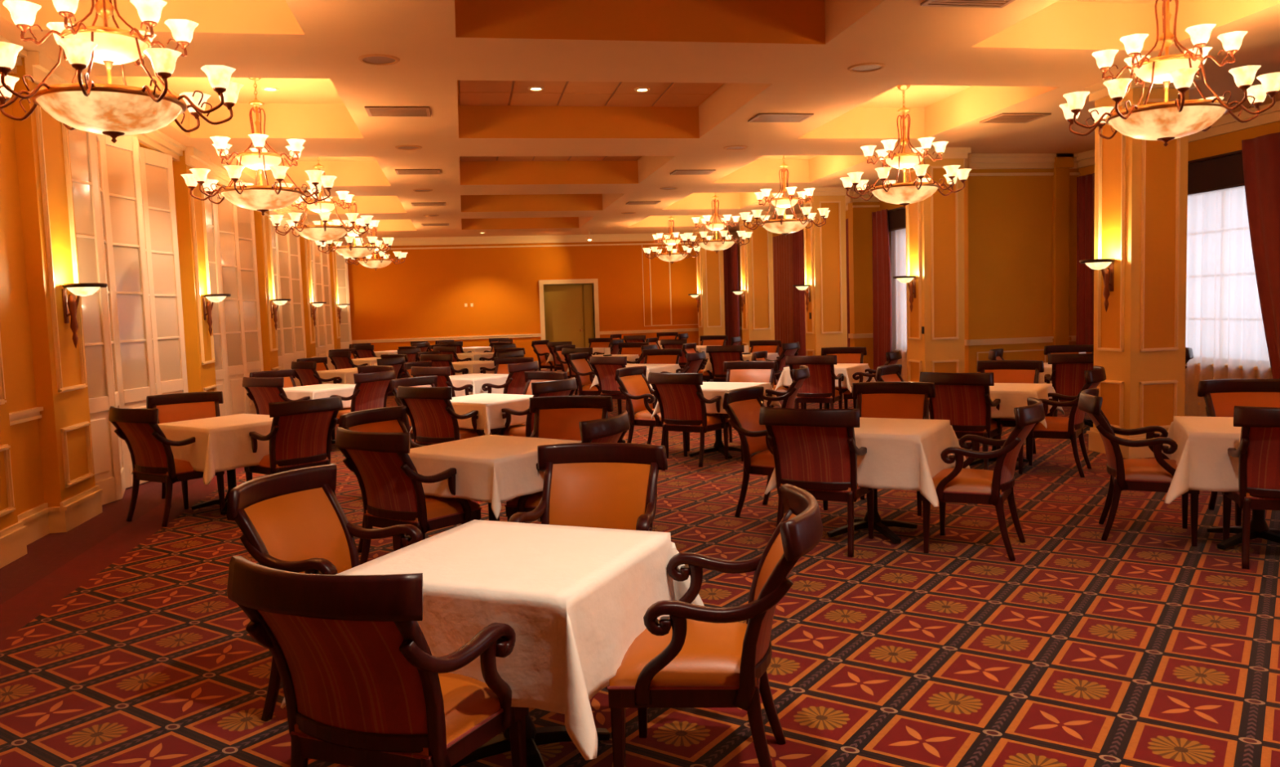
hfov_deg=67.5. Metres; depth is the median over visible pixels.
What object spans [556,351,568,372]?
cushion
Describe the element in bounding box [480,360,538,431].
armchair
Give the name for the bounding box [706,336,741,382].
armchair
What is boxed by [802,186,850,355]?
column
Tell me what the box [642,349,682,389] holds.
armchair
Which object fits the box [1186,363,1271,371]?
window
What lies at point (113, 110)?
chandelier
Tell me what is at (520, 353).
armchair
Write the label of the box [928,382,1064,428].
tablecloth
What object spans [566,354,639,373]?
tablecloth
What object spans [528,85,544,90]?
recessed light
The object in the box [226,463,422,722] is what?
armchair
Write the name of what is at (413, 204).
ceiling vent
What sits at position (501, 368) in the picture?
cushion
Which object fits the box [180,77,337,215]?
chandelier
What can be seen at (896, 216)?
valance
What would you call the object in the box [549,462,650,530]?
cushion
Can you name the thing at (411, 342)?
armchair
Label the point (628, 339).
armchair
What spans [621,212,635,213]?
ceiling speaker
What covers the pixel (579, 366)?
cushion
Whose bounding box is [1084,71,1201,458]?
column
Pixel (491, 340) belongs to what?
armchair
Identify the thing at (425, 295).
wall
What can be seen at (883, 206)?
wall
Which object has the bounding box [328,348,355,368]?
armchair
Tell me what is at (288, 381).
cushion
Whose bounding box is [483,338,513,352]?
armchair
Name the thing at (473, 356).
tablecloth
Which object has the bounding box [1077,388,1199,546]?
armchair
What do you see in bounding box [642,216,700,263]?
chandelier
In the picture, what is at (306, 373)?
armchair
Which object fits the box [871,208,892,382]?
drape
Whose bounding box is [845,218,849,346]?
drape
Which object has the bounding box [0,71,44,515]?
pilaster
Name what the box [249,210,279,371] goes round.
wall pier
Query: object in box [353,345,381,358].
armchair
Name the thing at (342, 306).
wall sconce
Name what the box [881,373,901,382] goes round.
cushion
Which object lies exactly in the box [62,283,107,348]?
wall sconce
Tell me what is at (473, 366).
tablecloth
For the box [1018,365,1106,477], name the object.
armchair
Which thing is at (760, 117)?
ceiling vent
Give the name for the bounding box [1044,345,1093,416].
armchair
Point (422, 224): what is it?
ceiling vent
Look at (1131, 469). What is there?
seat cushion
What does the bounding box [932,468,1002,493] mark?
seat cushion
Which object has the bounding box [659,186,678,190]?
ceiling speaker
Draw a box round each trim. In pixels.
[0,35,339,241]
[337,231,739,249]
[737,101,1279,239]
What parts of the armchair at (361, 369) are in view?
leg, crest rail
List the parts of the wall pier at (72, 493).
panel moulding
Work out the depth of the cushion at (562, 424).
7.28 m
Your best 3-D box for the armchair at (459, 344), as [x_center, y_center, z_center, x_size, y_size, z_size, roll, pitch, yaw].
[-4.445,-0.556,23.235,0.653,0.951,0.697,0,5,18]
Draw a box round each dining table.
[191,469,236,515]
[451,707,609,766]
[488,502,499,521]
[688,413,741,459]
[824,403,829,408]
[826,488,917,543]
[968,417,1028,470]
[1083,418,1093,427]
[1207,509,1279,550]
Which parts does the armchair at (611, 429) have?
seat frame, arm, post, crest rail, arm, post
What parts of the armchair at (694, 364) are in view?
arm, post, arm, crest rail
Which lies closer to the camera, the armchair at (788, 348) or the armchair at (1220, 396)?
the armchair at (1220, 396)
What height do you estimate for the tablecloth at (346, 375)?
0.314 m
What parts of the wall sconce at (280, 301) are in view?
lamp shade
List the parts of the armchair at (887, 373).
post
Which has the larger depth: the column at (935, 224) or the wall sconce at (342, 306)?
the wall sconce at (342, 306)
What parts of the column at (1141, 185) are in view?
panel, panel, panel moulding, panel, panel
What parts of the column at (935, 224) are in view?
panel, panel, panel, panel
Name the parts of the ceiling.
panel, panel, panel, panel, panel, panel, panel, panel, panel, panel, panel, panel, panel, panel, panel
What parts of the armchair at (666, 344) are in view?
crest rail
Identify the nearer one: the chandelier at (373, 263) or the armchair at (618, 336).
the chandelier at (373, 263)
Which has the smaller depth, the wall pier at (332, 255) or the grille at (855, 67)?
the grille at (855, 67)
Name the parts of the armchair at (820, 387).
post, leg, crest rail, rail, seat frame, leg, post, arm, leg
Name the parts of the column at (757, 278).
panel, panel moulding, panel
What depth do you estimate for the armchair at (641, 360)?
16.89 m
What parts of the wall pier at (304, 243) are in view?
panel moulding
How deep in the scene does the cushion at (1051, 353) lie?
12.50 m
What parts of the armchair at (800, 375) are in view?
leg, arm, arm, post, crest rail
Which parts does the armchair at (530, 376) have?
seat frame, post, crest rail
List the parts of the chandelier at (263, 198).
lamp shade, lamp shade, arm, lamp shade, arm, arm, lamp shade, lamp shade, arm, arm, lamp shade, rod, arm, lamp shade, chain, stem, rod, lamp shade, lamp shade, arm, lamp shade, lamp shade, rod, arm, lamp shade, lamp shade, rod, arm, arm, lamp shade, lamp shade, arm, arm, lamp shade, lamp shade, arm, lamp shade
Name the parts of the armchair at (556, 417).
arm, post, crest rail, post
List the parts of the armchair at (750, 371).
post, leg, crest rail, post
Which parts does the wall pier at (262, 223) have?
panel moulding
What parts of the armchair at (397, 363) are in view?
seat frame, crest rail, post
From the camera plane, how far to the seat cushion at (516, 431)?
9.20 m
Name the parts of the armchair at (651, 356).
post, crest rail, post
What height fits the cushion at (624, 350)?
0.395 m
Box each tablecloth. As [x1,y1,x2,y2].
[131,413,273,484]
[280,520,704,760]
[282,383,355,408]
[316,368,358,384]
[351,357,381,368]
[373,350,397,356]
[408,435,582,519]
[409,393,533,435]
[448,373,508,396]
[451,360,495,375]
[456,352,493,361]
[462,346,491,352]
[546,347,604,363]
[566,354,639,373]
[590,364,680,388]
[650,382,781,418]
[695,345,721,358]
[702,352,779,373]
[764,417,970,506]
[774,363,875,392]
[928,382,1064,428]
[1038,363,1052,383]
[1161,416,1241,504]
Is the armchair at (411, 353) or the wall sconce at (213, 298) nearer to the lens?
the wall sconce at (213, 298)
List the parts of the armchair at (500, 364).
post, crest rail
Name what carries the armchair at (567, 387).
on the floor
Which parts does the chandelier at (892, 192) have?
lamp shade, lamp shade, arm, lamp shade, arm, arm, lamp shade, arm, rod, lamp shade, lamp shade, arm, arm, lamp shade, lamp shade, arm, rod, stem, chain, lamp shade, lamp shade, lamp shade, arm, lamp shade, arm, lamp shade, rod, lamp shade, rod, arm, lamp shade, arm, arm, lamp shade, lamp shade, arm, lamp shade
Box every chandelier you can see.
[0,0,244,142]
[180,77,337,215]
[268,156,373,244]
[315,198,394,260]
[343,219,407,271]
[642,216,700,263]
[680,192,752,253]
[739,155,830,236]
[840,84,971,208]
[1059,0,1279,146]
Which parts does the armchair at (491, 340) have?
crest rail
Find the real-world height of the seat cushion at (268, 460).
0.093 m
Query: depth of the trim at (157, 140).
10.86 m
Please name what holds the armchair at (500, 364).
on the floor
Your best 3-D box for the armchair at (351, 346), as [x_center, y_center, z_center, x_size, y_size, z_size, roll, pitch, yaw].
[-6.662,-0.501,23.428,0.697,0.951,0.653,1,5,35]
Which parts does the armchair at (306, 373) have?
post, crest rail, post, arm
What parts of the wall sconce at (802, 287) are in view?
lamp shade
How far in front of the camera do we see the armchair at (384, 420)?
6.80 m
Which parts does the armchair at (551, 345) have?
post, crest rail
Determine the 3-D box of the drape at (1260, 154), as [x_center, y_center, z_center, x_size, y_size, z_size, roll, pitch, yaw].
[7.178,-1.065,9.861,0.091,3.271,2.521,-3,5,-10]
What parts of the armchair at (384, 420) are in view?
leg, crest rail, post, arm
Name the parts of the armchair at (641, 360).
arm, crest rail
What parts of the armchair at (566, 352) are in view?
post, crest rail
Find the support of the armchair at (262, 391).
on the floor
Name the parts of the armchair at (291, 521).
post, leg, crest rail, arm, post, arm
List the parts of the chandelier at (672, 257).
lamp shade, lamp shade, lamp shade, lamp shade, lamp shade, stem, lamp shade, lamp shade, lamp shade, lamp shade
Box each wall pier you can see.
[0,311,27,568]
[9,51,102,533]
[172,146,217,392]
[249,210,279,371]
[297,217,316,358]
[328,238,341,349]
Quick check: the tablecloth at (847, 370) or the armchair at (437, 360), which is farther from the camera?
the armchair at (437, 360)
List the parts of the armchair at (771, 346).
crest rail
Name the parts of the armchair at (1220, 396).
arm, post, leg, leg, crest rail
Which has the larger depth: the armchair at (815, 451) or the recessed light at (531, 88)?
the recessed light at (531, 88)
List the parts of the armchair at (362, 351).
crest rail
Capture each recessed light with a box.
[261,86,279,91]
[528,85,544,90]
[634,87,650,92]
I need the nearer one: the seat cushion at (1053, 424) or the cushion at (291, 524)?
the cushion at (291, 524)
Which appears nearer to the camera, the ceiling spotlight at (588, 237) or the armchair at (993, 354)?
the armchair at (993, 354)
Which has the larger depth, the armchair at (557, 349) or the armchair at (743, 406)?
the armchair at (557, 349)
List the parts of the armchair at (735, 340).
crest rail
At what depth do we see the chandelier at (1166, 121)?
6.72 m
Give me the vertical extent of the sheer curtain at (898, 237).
2.970 m
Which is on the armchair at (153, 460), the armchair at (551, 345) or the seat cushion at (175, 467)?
the seat cushion at (175, 467)
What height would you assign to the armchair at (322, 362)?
0.951 m
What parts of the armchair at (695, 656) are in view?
leg, leg, seat frame, arm, arm, leg, rail, post, post, leg, crest rail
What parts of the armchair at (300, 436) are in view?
leg, arm, post, leg, seat frame, rail, crest rail, leg, post, arm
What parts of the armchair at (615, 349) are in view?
arm, crest rail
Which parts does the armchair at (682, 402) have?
arm, post, leg, crest rail, rail, leg, seat frame, leg, post, arm, leg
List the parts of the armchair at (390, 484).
arm, post, leg, crest rail, rail, post, leg, seat frame, arm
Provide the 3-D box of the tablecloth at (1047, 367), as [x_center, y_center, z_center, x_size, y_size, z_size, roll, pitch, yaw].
[5.292,-0.066,11.546,1.060,0.314,1.060,1,5,28]
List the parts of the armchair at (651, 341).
crest rail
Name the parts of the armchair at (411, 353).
crest rail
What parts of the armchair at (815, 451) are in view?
arm, post, leg, crest rail, rail, seat frame, leg, post, arm, leg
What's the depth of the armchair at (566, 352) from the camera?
16.70 m
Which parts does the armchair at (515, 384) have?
arm, post, crest rail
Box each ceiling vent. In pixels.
[364,106,431,116]
[395,168,440,174]
[410,202,445,206]
[421,223,448,226]
[626,200,660,204]
[670,169,715,174]
[747,113,813,122]
[920,0,1015,8]
[979,112,1051,123]
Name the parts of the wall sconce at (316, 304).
lamp shade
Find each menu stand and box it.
[603,347,611,355]
[742,345,750,354]
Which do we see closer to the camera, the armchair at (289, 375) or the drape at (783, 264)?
the armchair at (289, 375)
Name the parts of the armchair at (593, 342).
crest rail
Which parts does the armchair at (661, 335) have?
crest rail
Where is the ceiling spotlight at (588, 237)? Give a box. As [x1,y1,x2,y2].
[586,231,591,240]
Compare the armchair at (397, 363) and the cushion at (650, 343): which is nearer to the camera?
the armchair at (397, 363)
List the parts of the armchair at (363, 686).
arm, post, leg, crest rail, rail, seat frame, post, leg, arm, leg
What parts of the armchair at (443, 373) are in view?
crest rail, post, arm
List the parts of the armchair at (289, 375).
crest rail, post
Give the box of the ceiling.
[0,0,1279,239]
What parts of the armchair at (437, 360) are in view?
crest rail, post, arm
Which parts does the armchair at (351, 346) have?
crest rail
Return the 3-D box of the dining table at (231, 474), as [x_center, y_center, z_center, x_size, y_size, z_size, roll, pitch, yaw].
[-3.498,0.694,8.195,0.840,0.735,0.840,1,5,35]
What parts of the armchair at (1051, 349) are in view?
crest rail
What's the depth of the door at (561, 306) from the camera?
26.62 m
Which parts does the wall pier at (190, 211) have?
panel moulding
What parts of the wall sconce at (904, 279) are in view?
lamp shade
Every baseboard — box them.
[17,502,51,545]
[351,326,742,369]
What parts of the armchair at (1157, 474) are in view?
crest rail, leg, post, post, leg, rail, arm, arm, seat frame, leg, leg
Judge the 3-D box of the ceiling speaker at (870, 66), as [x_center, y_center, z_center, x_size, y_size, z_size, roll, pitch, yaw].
[2.000,-2.791,8.470,0.330,0.012,0.330,-3,5,-10]
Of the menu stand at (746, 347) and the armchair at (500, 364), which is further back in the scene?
the menu stand at (746, 347)
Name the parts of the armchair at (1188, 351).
crest rail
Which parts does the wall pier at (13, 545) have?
panel moulding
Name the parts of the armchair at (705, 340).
crest rail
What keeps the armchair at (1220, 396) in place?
on the floor
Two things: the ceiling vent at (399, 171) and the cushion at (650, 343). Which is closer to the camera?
the ceiling vent at (399, 171)
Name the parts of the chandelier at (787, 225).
lamp shade, lamp shade, arm, arm, lamp shade, lamp shade, arm, arm, lamp shade, lamp shade, arm, lamp shade, lamp shade, arm, stem, lamp shade, lamp shade, lamp shade, arm, lamp shade, lamp shade, arm, arm, lamp shade, lamp shade, lamp shade, arm, arm, lamp shade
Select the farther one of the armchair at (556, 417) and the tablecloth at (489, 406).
the tablecloth at (489, 406)
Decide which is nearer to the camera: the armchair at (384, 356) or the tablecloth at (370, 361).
the armchair at (384, 356)
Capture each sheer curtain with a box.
[890,228,906,382]
[1184,186,1272,417]
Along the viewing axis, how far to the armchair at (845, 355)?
13.82 m
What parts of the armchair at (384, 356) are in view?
crest rail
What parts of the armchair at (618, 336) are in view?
crest rail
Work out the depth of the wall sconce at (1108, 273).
9.39 m
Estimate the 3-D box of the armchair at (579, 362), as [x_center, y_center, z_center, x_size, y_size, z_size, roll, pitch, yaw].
[-0.701,0.016,14.483,0.697,0.951,0.653,0,5,23]
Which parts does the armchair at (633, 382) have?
post, leg, crest rail, arm, post, seat frame, leg, leg, leg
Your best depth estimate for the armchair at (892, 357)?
12.36 m
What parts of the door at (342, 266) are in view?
pane, pane, pane, pane, pane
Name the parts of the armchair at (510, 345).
arm, crest rail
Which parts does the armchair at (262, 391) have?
arm, post, crest rail, post, arm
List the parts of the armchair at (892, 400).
post, crest rail, leg, post, arm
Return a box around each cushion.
[133,458,194,475]
[156,401,216,423]
[244,488,351,573]
[258,454,328,467]
[284,377,293,387]
[293,673,501,756]
[315,363,326,371]
[336,408,351,418]
[348,419,403,432]
[365,495,479,522]
[415,429,484,442]
[493,424,525,437]
[497,364,509,373]
[506,491,542,506]
[525,379,553,395]
[534,344,550,362]
[538,408,602,440]
[541,360,554,365]
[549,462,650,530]
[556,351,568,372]
[571,359,591,386]
[582,383,599,391]
[590,342,609,347]
[608,618,756,686]
[620,374,653,413]
[621,347,641,356]
[634,408,661,420]
[646,355,676,364]
[648,342,659,349]
[657,336,675,341]
[663,413,728,426]
[684,348,701,369]
[697,369,712,375]
[702,339,724,346]
[728,368,771,382]
[729,399,768,454]
[751,345,777,352]
[751,449,774,466]
[753,513,795,600]
[756,357,774,385]
[773,385,790,391]
[780,483,857,491]
[795,389,839,397]
[826,353,861,364]
[844,386,852,394]
[861,393,924,419]
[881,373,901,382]
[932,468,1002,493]
[969,419,997,431]
[984,369,1035,383]
[1033,416,1075,431]
[1050,352,1091,354]
[1115,458,1177,481]
[1210,391,1279,417]
[1238,492,1262,497]
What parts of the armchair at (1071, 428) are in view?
leg, leg, seat frame, arm, arm, leg, post, rail, leg, crest rail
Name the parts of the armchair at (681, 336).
crest rail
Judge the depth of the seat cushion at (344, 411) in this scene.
11.44 m
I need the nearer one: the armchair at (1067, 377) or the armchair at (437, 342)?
the armchair at (1067, 377)
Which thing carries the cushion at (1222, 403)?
on the armchair at (1220, 396)
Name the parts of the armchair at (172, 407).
post, leg, crest rail, post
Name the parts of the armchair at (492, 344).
crest rail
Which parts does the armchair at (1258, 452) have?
leg, arm, post, leg, seat frame, crest rail, rail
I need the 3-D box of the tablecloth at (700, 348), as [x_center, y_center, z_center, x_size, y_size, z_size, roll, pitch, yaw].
[1.140,-0.628,20.345,1.060,0.314,1.060,1,5,35]
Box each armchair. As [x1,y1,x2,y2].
[108,406,225,527]
[146,391,223,507]
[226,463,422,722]
[226,555,527,766]
[242,377,310,415]
[244,395,342,497]
[248,368,296,387]
[290,361,342,386]
[296,356,328,371]
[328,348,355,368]
[328,351,368,369]
[329,369,395,451]
[331,365,394,439]
[334,427,481,564]
[338,405,466,552]
[349,342,370,359]
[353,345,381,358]
[377,356,405,406]
[381,354,408,378]
[389,375,474,439]
[396,347,421,377]
[396,386,484,445]
[398,346,417,349]
[402,360,431,377]
[410,341,427,346]
[410,366,473,397]
[411,342,430,351]
[415,351,439,361]
[419,354,468,375]
[428,344,448,351]
[432,346,471,362]
[435,339,453,344]
[439,341,471,353]
[479,343,515,360]
[480,350,524,373]
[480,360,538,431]
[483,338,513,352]
[488,337,508,346]
[489,342,511,352]
[490,371,568,435]
[493,357,533,373]
[493,377,577,437]
[494,347,525,357]
[504,409,630,522]
[508,443,667,531]
[528,395,613,521]
[531,340,554,371]
[546,342,572,371]
[553,345,583,395]
[561,347,593,395]
[568,352,622,417]
[588,337,613,347]
[589,356,628,415]
[592,338,623,355]
[605,484,822,766]
[609,333,621,354]
[614,365,689,458]
[617,342,648,356]
[623,335,645,342]
[626,344,657,364]
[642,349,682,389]
[645,337,661,349]
[648,372,728,466]
[655,351,706,405]
[656,332,678,341]
[660,339,698,368]
[662,333,688,347]
[681,342,712,379]
[700,335,727,369]
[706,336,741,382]
[706,345,749,382]
[714,360,778,442]
[722,386,827,517]
[740,364,809,461]
[749,340,782,354]
[751,351,806,408]
[759,406,874,557]
[767,342,799,381]
[785,355,844,408]
[819,346,866,408]
[843,349,902,408]
[852,382,935,515]
[875,364,903,382]
[919,372,1002,470]
[921,397,1044,561]
[977,360,1044,462]
[988,348,1004,359]
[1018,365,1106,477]
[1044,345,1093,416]
[1044,353,1093,417]
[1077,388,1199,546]
[1185,347,1193,368]
[1197,378,1279,526]
[1222,405,1279,569]
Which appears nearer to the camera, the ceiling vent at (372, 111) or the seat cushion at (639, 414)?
the ceiling vent at (372, 111)
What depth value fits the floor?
4.66 m
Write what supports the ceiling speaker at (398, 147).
attached to the ceiling
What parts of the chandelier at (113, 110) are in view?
lamp shade, lamp shade, arm, arm, lamp shade, arm, arm, rod, lamp shade, arm, lamp shade, arm, arm, rod, lamp shade, arm, rod, stem, lamp shade, lamp shade, rod, arm, arm, lamp shade, rod, lamp shade, arm, rod, lamp shade, arm, lamp shade, arm, lamp shade, arm, arm, lamp shade, lamp shade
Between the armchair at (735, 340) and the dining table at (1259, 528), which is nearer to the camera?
the dining table at (1259, 528)
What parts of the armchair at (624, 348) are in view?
crest rail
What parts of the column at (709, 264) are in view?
panel, panel moulding, panel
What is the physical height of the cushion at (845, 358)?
0.395 m
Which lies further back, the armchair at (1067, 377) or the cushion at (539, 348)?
the cushion at (539, 348)
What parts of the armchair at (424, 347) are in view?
crest rail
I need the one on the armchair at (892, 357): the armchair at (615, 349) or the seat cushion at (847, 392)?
the seat cushion at (847, 392)
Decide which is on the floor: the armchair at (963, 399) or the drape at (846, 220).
the armchair at (963, 399)
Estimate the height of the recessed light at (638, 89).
0.014 m
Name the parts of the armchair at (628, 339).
crest rail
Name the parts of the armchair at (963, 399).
post, crest rail, rail, seat frame, leg, post, arm, leg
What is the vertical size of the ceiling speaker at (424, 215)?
0.012 m
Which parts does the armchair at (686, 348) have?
crest rail, seat frame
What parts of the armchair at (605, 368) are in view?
arm, post, crest rail, rail, seat frame, leg, leg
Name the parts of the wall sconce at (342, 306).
lamp shade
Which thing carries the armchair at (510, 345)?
on the floor
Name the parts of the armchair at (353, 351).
crest rail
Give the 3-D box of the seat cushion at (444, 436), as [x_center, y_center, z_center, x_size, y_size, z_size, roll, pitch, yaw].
[-1.810,0.499,9.162,0.542,0.093,0.463,1,5,28]
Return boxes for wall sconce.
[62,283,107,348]
[202,293,231,336]
[270,298,291,330]
[310,302,326,327]
[336,303,349,324]
[688,293,700,313]
[730,289,745,312]
[792,284,810,311]
[892,275,915,312]
[1079,258,1115,311]
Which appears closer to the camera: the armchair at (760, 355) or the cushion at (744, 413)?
the cushion at (744, 413)
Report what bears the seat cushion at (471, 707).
on the armchair at (363, 686)
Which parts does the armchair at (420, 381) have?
arm, post, crest rail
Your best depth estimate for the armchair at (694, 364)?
13.64 m
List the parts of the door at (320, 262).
pane, pane, pane, frame, pane, pane, pane, pane, pane, frame, pane, pane, pane, pane, pane, frame, pane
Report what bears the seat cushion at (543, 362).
on the armchair at (540, 348)
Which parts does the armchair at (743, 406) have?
post, leg, crest rail, arm, rail, post, seat frame, leg, leg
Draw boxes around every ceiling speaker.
[358,53,399,65]
[395,145,422,150]
[413,188,432,191]
[423,214,439,216]
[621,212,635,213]
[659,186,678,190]
[723,145,747,150]
[847,62,885,72]
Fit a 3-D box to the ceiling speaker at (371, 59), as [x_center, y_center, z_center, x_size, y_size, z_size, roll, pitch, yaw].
[-2.095,-2.602,7.703,0.330,0.012,0.330,-3,5,-10]
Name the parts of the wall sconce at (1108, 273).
lamp shade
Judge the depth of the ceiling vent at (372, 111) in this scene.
9.65 m
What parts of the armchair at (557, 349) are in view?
post, arm, crest rail, leg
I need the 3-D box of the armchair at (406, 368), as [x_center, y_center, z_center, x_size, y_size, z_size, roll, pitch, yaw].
[-2.887,0.172,13.373,0.697,0.951,0.653,0,5,23]
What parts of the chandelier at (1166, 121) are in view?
lamp shade, lamp shade, arm, arm, lamp shade, lamp shade, arm, arm, lamp shade, rod, arm, lamp shade, lamp shade, arm, arm, rod, rod, stem, lamp shade, lamp shade, arm, lamp shade, arm, arm, rod, lamp shade, lamp shade, arm, rod, lamp shade, arm, arm, lamp shade, lamp shade, arm, arm, lamp shade, lamp shade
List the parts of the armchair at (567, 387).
arm, post, crest rail, post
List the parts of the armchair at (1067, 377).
arm, post, leg, crest rail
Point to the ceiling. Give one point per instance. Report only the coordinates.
(567, 157)
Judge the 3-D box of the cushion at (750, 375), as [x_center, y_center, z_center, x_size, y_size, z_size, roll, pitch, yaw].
[1.275,0.037,11.099,0.499,0.395,0.208,0,5,20]
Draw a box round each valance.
[887,206,906,231]
[1187,150,1244,195]
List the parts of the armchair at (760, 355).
crest rail, post, arm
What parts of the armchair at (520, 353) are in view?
arm, crest rail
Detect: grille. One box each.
[362,56,395,63]
[398,146,418,149]
[726,146,745,149]
[851,64,880,71]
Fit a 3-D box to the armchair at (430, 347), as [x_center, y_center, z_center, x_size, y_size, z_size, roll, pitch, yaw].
[-4.156,-0.371,20.773,0.697,0.951,0.653,0,5,26]
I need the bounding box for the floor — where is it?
[0,368,1279,766]
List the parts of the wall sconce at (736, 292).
lamp shade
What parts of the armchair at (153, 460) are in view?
arm, post, leg, crest rail, rail, post, leg, arm, seat frame, leg, leg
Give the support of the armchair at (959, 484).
on the floor
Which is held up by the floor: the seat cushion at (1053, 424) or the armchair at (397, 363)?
the armchair at (397, 363)
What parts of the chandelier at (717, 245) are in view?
lamp shade, lamp shade, arm, lamp shade, lamp shade, lamp shade, lamp shade, lamp shade, lamp shade, stem, lamp shade, lamp shade, lamp shade, lamp shade, arm, lamp shade, arm, lamp shade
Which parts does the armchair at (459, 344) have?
crest rail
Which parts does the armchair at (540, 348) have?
post, crest rail, arm, seat frame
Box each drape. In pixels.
[723,242,740,346]
[773,232,794,355]
[792,229,805,355]
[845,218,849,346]
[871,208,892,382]
[1075,173,1094,345]
[1241,132,1279,378]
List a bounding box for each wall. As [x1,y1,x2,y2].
[138,142,222,186]
[347,239,742,360]
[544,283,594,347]
[772,200,903,322]
[845,190,879,373]
[964,153,1079,373]
[1078,120,1279,177]
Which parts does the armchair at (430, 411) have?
arm, post, crest rail, seat frame, rail, post, arm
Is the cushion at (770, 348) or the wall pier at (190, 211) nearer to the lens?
the wall pier at (190, 211)
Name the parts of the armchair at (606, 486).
arm, post, crest rail, arm, post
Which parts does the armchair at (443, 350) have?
crest rail, arm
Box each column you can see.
[693,227,725,365]
[735,211,776,352]
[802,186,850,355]
[905,147,971,382]
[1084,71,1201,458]
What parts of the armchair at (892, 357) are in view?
leg, seat frame, leg, arm, arm, crest rail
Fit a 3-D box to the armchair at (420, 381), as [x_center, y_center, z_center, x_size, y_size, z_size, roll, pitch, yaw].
[-2.166,0.416,9.975,0.697,0.951,0.653,1,5,35]
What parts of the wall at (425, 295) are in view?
panel moulding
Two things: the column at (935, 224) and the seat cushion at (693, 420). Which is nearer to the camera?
the seat cushion at (693, 420)
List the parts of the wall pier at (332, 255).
panel moulding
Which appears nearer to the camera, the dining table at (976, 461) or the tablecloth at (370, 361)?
the dining table at (976, 461)
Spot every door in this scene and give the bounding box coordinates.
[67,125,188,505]
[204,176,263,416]
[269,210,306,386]
[310,240,335,369]
[336,244,351,349]
[538,278,599,369]
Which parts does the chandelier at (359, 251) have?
lamp shade, arm, arm, arm, lamp shade, lamp shade, lamp shade, arm, stem, lamp shade, lamp shade, lamp shade, lamp shade, arm, arm, lamp shade, lamp shade, lamp shade, arm, arm, lamp shade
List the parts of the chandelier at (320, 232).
lamp shade, lamp shade, arm, arm, lamp shade, lamp shade, arm, arm, lamp shade, arm, rod, lamp shade, lamp shade, stem, lamp shade, lamp shade, lamp shade, arm, lamp shade, arm, rod, lamp shade, arm, lamp shade, arm, lamp shade, lamp shade, arm, arm, lamp shade, lamp shade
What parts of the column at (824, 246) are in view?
panel, panel, panel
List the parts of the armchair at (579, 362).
post, crest rail, arm, post, seat frame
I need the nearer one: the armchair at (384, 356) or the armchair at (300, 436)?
the armchair at (300, 436)
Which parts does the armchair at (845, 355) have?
crest rail, post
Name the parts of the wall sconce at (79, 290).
lamp shade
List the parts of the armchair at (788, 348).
arm, post, crest rail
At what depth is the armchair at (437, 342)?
24.33 m
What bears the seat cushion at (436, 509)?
on the armchair at (390, 484)
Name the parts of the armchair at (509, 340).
crest rail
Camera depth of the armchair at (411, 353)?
18.94 m
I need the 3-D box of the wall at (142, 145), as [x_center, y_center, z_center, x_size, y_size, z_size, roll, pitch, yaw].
[-6.509,-3.053,16.202,0.250,0.170,18.430,-3,5,-10]
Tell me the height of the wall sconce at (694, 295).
0.514 m
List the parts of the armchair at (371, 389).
arm, post, crest rail, post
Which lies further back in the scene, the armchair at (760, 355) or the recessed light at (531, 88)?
the armchair at (760, 355)
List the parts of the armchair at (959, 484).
leg, leg, seat frame, arm, arm, leg, post, rail, leg, crest rail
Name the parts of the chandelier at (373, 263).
lamp shade, lamp shade, lamp shade, arm, lamp shade, lamp shade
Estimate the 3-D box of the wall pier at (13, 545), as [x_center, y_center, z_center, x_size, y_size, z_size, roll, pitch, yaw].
[-4.491,-0.581,6.241,0.470,3.660,0.775,-3,5,-10]
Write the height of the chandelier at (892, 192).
1.400 m
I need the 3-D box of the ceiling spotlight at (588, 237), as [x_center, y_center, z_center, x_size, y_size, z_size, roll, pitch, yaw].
[-1.336,-3.905,25.360,0.120,0.232,0.120,-3,5,-10]
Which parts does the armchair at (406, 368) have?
post, crest rail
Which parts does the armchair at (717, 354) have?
post, rail, seat frame, crest rail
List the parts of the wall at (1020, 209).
panel moulding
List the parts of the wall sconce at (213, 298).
lamp shade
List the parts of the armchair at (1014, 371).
seat frame, crest rail, leg, leg, post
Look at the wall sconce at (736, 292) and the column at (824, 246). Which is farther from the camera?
the wall sconce at (736, 292)
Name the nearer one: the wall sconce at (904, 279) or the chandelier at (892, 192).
the chandelier at (892, 192)
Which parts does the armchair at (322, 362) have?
crest rail, post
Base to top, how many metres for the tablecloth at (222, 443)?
0.412 m
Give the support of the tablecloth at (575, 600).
on the dining table at (500, 744)
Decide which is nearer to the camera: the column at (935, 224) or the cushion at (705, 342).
the column at (935, 224)
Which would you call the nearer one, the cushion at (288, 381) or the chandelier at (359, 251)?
the cushion at (288, 381)
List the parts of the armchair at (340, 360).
crest rail, post, arm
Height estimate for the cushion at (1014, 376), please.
0.395 m
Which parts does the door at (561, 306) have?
panel, panel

